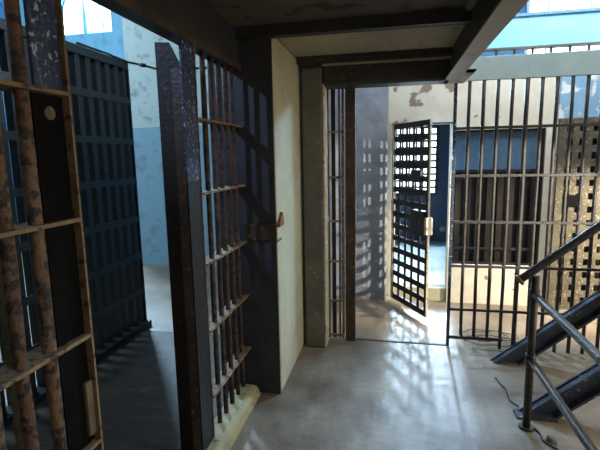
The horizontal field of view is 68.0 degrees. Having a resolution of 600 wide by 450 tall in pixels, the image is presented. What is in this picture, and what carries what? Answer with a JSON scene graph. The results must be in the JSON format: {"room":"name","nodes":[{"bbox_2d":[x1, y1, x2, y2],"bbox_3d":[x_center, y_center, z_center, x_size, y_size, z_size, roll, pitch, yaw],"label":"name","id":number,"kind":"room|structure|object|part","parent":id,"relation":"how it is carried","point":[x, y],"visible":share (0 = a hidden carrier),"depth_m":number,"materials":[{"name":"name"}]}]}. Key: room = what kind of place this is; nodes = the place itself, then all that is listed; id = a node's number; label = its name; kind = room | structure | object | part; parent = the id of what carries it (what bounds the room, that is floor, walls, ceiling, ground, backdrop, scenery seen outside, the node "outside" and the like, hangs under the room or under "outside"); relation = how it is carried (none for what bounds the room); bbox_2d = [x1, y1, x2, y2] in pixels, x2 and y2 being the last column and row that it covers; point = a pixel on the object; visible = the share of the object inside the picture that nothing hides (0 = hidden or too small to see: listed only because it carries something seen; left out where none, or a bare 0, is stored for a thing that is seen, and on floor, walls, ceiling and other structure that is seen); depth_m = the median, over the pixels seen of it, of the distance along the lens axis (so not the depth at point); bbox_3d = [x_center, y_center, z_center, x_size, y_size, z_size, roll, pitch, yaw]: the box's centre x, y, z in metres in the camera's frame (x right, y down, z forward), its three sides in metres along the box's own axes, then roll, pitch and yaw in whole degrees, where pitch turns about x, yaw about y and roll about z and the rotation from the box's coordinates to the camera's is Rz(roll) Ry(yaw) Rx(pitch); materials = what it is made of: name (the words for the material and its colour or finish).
{"room":"prison interior","nodes":[
{"label":"prison interior","id":0,"kind":"room"},
{"bbox_2d":[0,0,20,242],"bbox_3d":[-6.010,-1.747,3.550,0.160,5.600,9.800,1,9,12],"label":"wall","id":1,"kind":"structure","parent":0,"point":[2,15],"depth_m":7.63,"materials":[{"name":"blue paint"}]},
{"bbox_2d":[122,17,216,266],"bbox_3d":[-1.125,-2.189,5.813,2.490,5.600,0.130,1,9,12],"label":"wall","id":2,"kind":"structure","parent":0,"point":[139,46],"depth_m":6.08,"materials":[{"name":"blue paint"}]},
{"bbox_2d":[212,39,280,393],"bbox_3d":[-0.325,-0.006,2.724,0.370,2.195,0.015,1,9,12],"label":"wall","id":3,"kind":"structure","parent":0,"point":[252,85],"depth_m":2.69,"materials":[{"name":"grey paint"}]},
{"bbox_2d":[19,0,526,240],"bbox_3d":[0.260,-2.411,7.083,10.690,5.600,0.150,1,9,12],"label":"wall","id":4,"kind":"structure","parent":0,"point":[438,204],"depth_m":7.02,"materials":[{"name":"blue paint"}]},
{"bbox_2d":[62,0,111,35],"bbox_3d":[-3.683,-3.705,7.664,0.975,0.803,0.117,1,9,12],"label":"window","id":5,"kind":"structure","parent":4,"relation":"in","point":[83,3],"depth_m":7.70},
{"bbox_3d":[-3.525,-3.567,7.605,0.363,0.510,0.024,1,9,12],"label":"opening sash","id":6,"kind":"part","parent":5,"relation":"part of","materials":[{"name":"glass"}]},
{"bbox_2d":[395,125,439,195],"bbox_3d":[1.797,-0.990,6.896,0.670,1.070,0.030,1,9,12],"label":"lattice","id":7,"kind":"object","parent":4,"relation":"attached to","point":[437,127],"visible":0.61,"depth_m":6.87,"materials":[{"name":"blue paint"}]},
{"bbox_2d":[524,0,591,53],"bbox_3d":[3.776,-3.010,6.194,1.160,1.680,0.060,1,9,12],"label":"window frame","id":8,"kind":"structure","parent":4,"relation":"in","point":[548,1],"depth_m":6.26,"materials":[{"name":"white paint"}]},
{"bbox_3d":[3.776,-3.010,6.194,1.160,1.680,0.060,1,9,12],"label":"frame","id":9,"kind":"part","parent":8,"relation":"part of","materials":[{"name":"blue paint"}]},
{"bbox_2d":[0,252,599,449],"bbox_3d":[-0.646,1.142,2.897,11.000,0.126,9.800,1,9,12],"label":"floor","id":10,"kind":"structure","parent":0,"point":[343,394],"depth_m":2.88,"materials":[{"name":"concrete"}]},
{"bbox_2d":[0,0,103,449],"bbox_3d":[-0.779,0.406,0.746,0.087,2.000,1.208,1,9,12],"label":"door","id":11,"kind":"structure","parent":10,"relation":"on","point":[43,108],"depth_m":1.17,"materials":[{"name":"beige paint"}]},
{"bbox_3d":[-0.662,-0.512,1.141,0.009,0.310,0.100,1,9,12],"label":"post plate","id":12,"kind":"part","parent":11,"relation":"part of","materials":[{"name":"blue paint"}]},
{"bbox_3d":[-0.635,0.550,1.339,0.020,0.170,0.029,1,9,12],"label":"flaked patch plate","id":13,"kind":"part","parent":11,"relation":"part of","materials":[{"name":"beige paint"}]},
{"bbox_2d":[0,18,151,427],"bbox_3d":[-1.816,0.058,2.115,0.125,2.310,3.750,1,9,12],"label":"grid","id":14,"kind":"object","parent":10,"relation":"on","point":[99,82],"visible":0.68,"depth_m":3.44,"materials":[{"name":"blue paint"}]},
{"bbox_3d":[-1.860,-1.053,1.944,0.080,0.060,3.740,1,9,12],"label":"rail","id":15,"kind":"part","parent":14,"relation":"part of","materials":[{"name":"blue paint"}]},
{"bbox_3d":[-1.796,1.176,2.282,0.125,0.050,3.740,1,9,12],"label":"rail","id":16,"kind":"part","parent":14,"relation":"part of","materials":[{"name":"black metal"}]},
{"bbox_3d":[-1.466,-0.222,3.926,0.072,2.200,0.020,1,9,12],"label":"post","id":17,"kind":"part","parent":14,"relation":"part of","materials":[{"name":"metal"}]},
{"bbox_2d":[76,42,206,69],"bbox_3d":[-1.063,-1.323,3.600,1.278,0.117,0.504,-4,9,-17],"label":"conduit","id":18,"kind":"object","parent":14,"relation":"attached to","point":[144,65],"visible":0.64,"depth_m":3.62,"materials":[{"name":"black metal"}]},
{"bbox_2d":[154,42,193,449],"bbox_3d":[-0.548,0.185,2.138,0.117,2.005,0.118,1,9,12],"label":"column","id":19,"kind":"structure","parent":10,"relation":"on","point":[166,59],"depth_m":2.06,"materials":[{"name":"brown metal"}]},
{"bbox_2d":[206,384,259,449],"bbox_3d":[-0.409,1.106,2.448,0.154,0.085,0.837,1,9,12],"label":"concrete curb","id":20,"kind":"object","parent":10,"relation":"on","point":[226,432],"visible":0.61,"depth_m":2.47,"materials":[{"name":"beige concrete"}]},
{"bbox_2d":[171,38,250,449],"bbox_3d":[-0.434,0.148,2.377,0.072,2.000,0.738,1,9,12],"label":"metal bars","id":21,"kind":"object","parent":20,"relation":"on","point":[199,327],"visible":1,"depth_m":2.18,"materials":[{"name":"blue paint"}]},
{"bbox_3d":[-0.488,-0.496,1.971,0.008,0.600,0.128,1,9,12],"label":"post plate","id":22,"kind":"part","parent":21,"relation":"part of","materials":[{"name":"blue paint"}]},
{"bbox_3d":[-0.470,0.492,2.123,0.008,1.400,0.128,1,9,12],"label":"post plate","id":23,"kind":"part","parent":21,"relation":"part of","materials":[{"name":"black paint"}]},
{"bbox_2d":[271,39,305,391],"bbox_3d":[-0.232,-0.075,3.162,0.375,2.195,0.890,1,9,12],"label":"wall pier","id":24,"kind":"object","parent":10,"relation":"on","point":[286,74],"visible":0.26,"depth_m":3.01,"materials":[{"name":"beige paint"}]},
{"bbox_2d":[245,212,283,242],"bbox_3d":[-0.216,0.011,2.746,0.215,0.175,0.134,1,9,12],"label":"strap","id":25,"kind":"object","parent":24,"relation":"attached to","point":[256,232],"visible":1,"depth_m":2.69,"materials":[{"name":"brown metal"}]},
{"bbox_2d":[90,0,528,89],"bbox_3d":[0.003,-0.795,1.062,1.440,0.252,4.700,1,9,12],"label":"ceiling","id":26,"kind":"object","parent":24,"relation":"attached to","point":[356,43],"visible":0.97,"depth_m":2.35,"materials":[{"name":"paint"}]},
{"bbox_3d":[-0.128,-0.834,0.597,1.350,0.028,3.760,1,9,12],"label":"deck plate","id":27,"kind":"part","parent":26,"relation":"part of","materials":[{"name":"grey concrete"}]},
{"bbox_3d":[0.442,-1.165,2.761,1.110,0.054,0.752,1,9,12],"label":"deck plate","id":28,"kind":"part","parent":26,"relation":"part of","materials":[{"name":"beige concrete"}]},
{"bbox_3d":[0.578,-0.760,0.835,0.008,0.203,4.480,1,9,12],"label":"web plate","id":29,"kind":"part","parent":26,"relation":"part of","materials":[{"name":"paint"}]},
{"bbox_2d":[302,68,324,346],"bbox_3d":[0.118,-0.094,3.456,0.147,2.130,0.165,1,9,12],"label":"pillar","id":30,"kind":"structure","parent":10,"relation":"on","point":[312,120],"depth_m":3.36,"materials":[{"name":"grey paint"}]},
{"bbox_2d":[299,65,317,71],"bbox_3d":[0.096,-1.180,3.297,0.184,0.065,0.150,1,9,12],"label":"trim","id":31,"kind":"structure","parent":30,"relation":"on","point":[303,66],"depth_m":3.23,"materials":[{"name":"brown wood"}]},
{"bbox_2d":[322,68,328,346],"bbox_3d":[0.201,-0.094,3.444,0.015,2.130,0.155,1,9,12],"label":"trim","id":32,"kind":"structure","parent":10,"relation":"on","point":[324,90],"depth_m":3.41,"materials":[{"name":"beige paint"}]},
{"bbox_2d":[327,89,344,337],"bbox_3d":[0.276,-0.050,3.514,0.149,1.980,0.047,1,9,12],"label":"panel","id":33,"kind":"object","parent":10,"relation":"on","point":[333,176],"visible":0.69,"depth_m":3.51,"materials":[{"name":"brown metal"}]},
{"bbox_2d":[345,88,355,340],"bbox_3d":[0.399,-0.042,3.507,0.077,2.000,0.040,1,9,12],"label":"rusty post","id":34,"kind":"object","parent":10,"relation":"on","point":[350,93],"visible":1,"depth_m":3.48,"materials":[{"name":"brown metal"}]},
{"bbox_2d":[356,338,445,345],"bbox_3d":[0.811,0.945,3.603,0.707,0.006,0.030,1,9,12],"label":"floor track","id":35,"kind":"object","parent":10,"relation":"on","point":[413,342],"visible":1,"depth_m":3.60,"materials":[{"name":"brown metal"}]},
{"bbox_2d":[462,329,517,346],"bbox_3d":[1.541,0.909,3.617,0.438,0.040,0.308,1,9,12],"label":"coil","id":36,"kind":"object","parent":10,"relation":"on","point":[468,329],"visible":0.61,"depth_m":3.60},
{"bbox_2d":[446,75,599,353],"bbox_3d":[2.853,-0.021,3.023,3.503,2.013,0.044,1,9,12],"label":"metal bars","id":37,"kind":"object","parent":10,"relation":"on","point":[525,126],"visible":0.93,"depth_m":3.25,"materials":[{"name":"blue paint"}]},
{"bbox_3d":[1.149,-0.036,3.376,0.022,2.000,0.030,1,9,12],"label":"post","id":38,"kind":"part","parent":37,"relation":"part of","materials":[{"name":"grey metal"}]},
{"bbox_2d":[465,50,599,81],"bbox_3d":[2.957,-1.097,2.842,3.614,0.160,0.040,1,9,12],"label":"beam","id":39,"kind":"structure","parent":37,"relation":"on","point":[586,62],"depth_m":3.09,"materials":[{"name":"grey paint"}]},
{"bbox_2d":[495,377,559,449],"bbox_3d":[1.292,1.097,2.528,0.059,0.016,0.936,-1,9,1],"label":"cable","id":40,"kind":"object","parent":10,"relation":"on","point":[496,378],"visible":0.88,"depth_m":2.55,"materials":[{"name":"black rubber"}]},
{"bbox_2d":[490,289,599,422],"bbox_3d":[2.627,-0.033,2.457,2.731,2.217,0.756,1,9,12],"label":"stair","id":41,"kind":"structure","parent":10,"relation":"on","point":[583,387],"depth_m":3.02,"materials":[{"name":"metal"}]},
{"bbox_3d":[1.349,1.093,2.552,0.215,0.012,0.085,1,9,12],"label":"foot plate","id":42,"kind":"part","parent":41,"relation":"part of","materials":[{"name":"paint"}]},
{"bbox_2d":[514,221,599,284],"bbox_3d":[2.383,-0.682,1.994,2.574,2.243,0.178,1,9,12],"label":"stair handrail","id":43,"kind":"object","parent":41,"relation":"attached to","point":[595,228],"visible":1,"depth_m":2.27,"materials":[{"name":"black metal"}]},
{"bbox_2d":[546,434,556,445],"bbox_3d":[1.307,1.115,2.313,0.050,0.042,0.052,1,9,12],"label":"stub","id":44,"kind":"object","parent":10,"relation":"on","point":[550,438],"visible":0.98,"depth_m":2.30,"materials":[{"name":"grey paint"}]},
{"bbox_2d":[518,275,599,449],"bbox_3d":[1.014,0.861,1.307,0.078,0.862,2.312,1,9,12],"label":"guard railing","id":45,"kind":"object","parent":10,"relation":"on","point":[535,298],"visible":0.98,"depth_m":2.19,"materials":[{"name":"black metal"}]},
{"bbox_3d":[1.238,0.691,2.387,0.039,0.862,0.040,1,9,12],"label":"post","id":46,"kind":"part","parent":45,"relation":"part of","materials":[{"name":"black metal"}]},
{"bbox_3d":[1.013,0.894,1.296,0.039,0.037,2.240,1,9,12],"label":"rail","id":47,"kind":"part","parent":45,"relation":"part of","materials":[{"name":"black metal"}]},
{"bbox_3d":[1.006,0.538,1.241,0.039,0.037,2.240,1,9,12],"label":"rail","id":48,"kind":"part","parent":45,"relation":"part of","materials":[{"name":"grey metal"}]},
{"bbox_2d":[394,240,445,284],"bbox_3d":[1.672,0.506,5.903,1.920,0.140,2.460,1,9,12],"label":"floor","id":49,"kind":"structure","parent":0,"point":[437,249],"depth_m":5.67,"materials":[{"name":"blue paint"}]},
{"bbox_2d":[329,75,599,305],"bbox_3d":[2.487,-0.384,4.222,5.130,2.380,0.155,1,9,12],"label":"wall","id":50,"kind":"structure","parent":0,"point":[550,82],"depth_m":4.43,"materials":[{"name":"beige paint"}]},
{"bbox_2d":[390,119,432,317],"bbox_3d":[1.022,-0.073,4.183,0.072,1.748,0.677,-4,9,-17],"label":"lattice door","id":51,"kind":"structure","parent":50,"relation":"in","point":[421,224],"depth_m":4.12,"materials":[{"name":"black paint"}]},
{"bbox_3d":[1.120,0.012,3.888,0.065,0.150,0.038,-4,9,-17],"label":"latch plate","id":52,"kind":"part","parent":51,"relation":"part of","materials":[{"name":"beige paint"}]},
{"bbox_2d":[391,283,445,300],"bbox_3d":[1.239,0.703,4.680,0.554,0.140,0.140,1,9,12],"label":"trim","id":53,"kind":"structure","parent":50,"relation":"attached to","point":[436,292],"depth_m":4.59,"materials":[{"name":"beige paint"}]},
{"bbox_2d":[388,84,453,123],"bbox_3d":[1.179,-1.279,4.283,0.640,0.580,0.007,1,9,12],"label":"lintel","id":54,"kind":"object","parent":50,"relation":"attached to","point":[406,104],"visible":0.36,"depth_m":4.30,"materials":[{"name":"beige paint"}]},
{"bbox_2d":[392,122,452,124],"bbox_3d":[1.203,-0.984,4.321,0.600,0.015,0.015,1,9,12],"label":"trim","id":55,"kind":"structure","parent":50,"relation":"attached to","point":[432,122],"depth_m":4.28,"materials":[{"name":"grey metal"}]},
{"bbox_2d":[452,128,545,265],"bbox_3d":[1.908,-0.262,4.356,0.811,1.316,0.075,1,9,12],"label":"window panel","id":56,"kind":"object","parent":50,"relation":"attached to","point":[532,133],"visible":0.59,"depth_m":4.36,"materials":[{"name":"black paint"}]},
{"bbox_3d":[1.919,-0.075,4.417,0.811,0.928,0.010,1,9,12],"label":"backing plate","id":57,"kind":"part","parent":56,"relation":"part of","materials":[{"name":"black paint"}]},
{"bbox_3d":[1.916,0.234,4.421,0.775,0.024,0.012,1,9,12],"label":"slat rail","id":58,"kind":"part","parent":56,"relation":"part of","materials":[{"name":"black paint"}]},
{"bbox_3d":[1.901,-0.527,4.304,0.775,0.024,0.012,1,9,12],"label":"slat rail","id":59,"kind":"part","parent":56,"relation":"part of","materials":[{"name":"black paint"}]},
{"bbox_3d":[1.901,-0.713,4.294,0.811,0.370,0.010,1,9,12],"label":"plate","id":60,"kind":"part","parent":56,"relation":"part of","materials":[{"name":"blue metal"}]},
{"bbox_2d":[479,7,599,56],"bbox_3d":[2.470,-1.730,3.980,5.000,0.355,0.100,1,9,12],"label":"fascia","id":61,"kind":"object","parent":50,"relation":"on","point":[570,28],"visible":0.48,"depth_m":3.99,"materials":[{"name":"blue paint"}]},
{"bbox_2d":[547,118,599,308],"bbox_3d":[2.696,-0.085,4.190,0.610,1.790,0.166,1,9,12],"label":"lattice panel","id":62,"kind":"object","parent":50,"relation":"attached to","point":[577,131],"visible":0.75,"depth_m":4.16,"materials":[{"name":"beige paint"}]},
{"bbox_3d":[2.523,-0.223,4.122,0.135,0.110,0.008,1,9,12],"label":"lock plate","id":63,"kind":"part","parent":62,"relation":"part of","materials":[{"name":"grey metal"}]}
]}

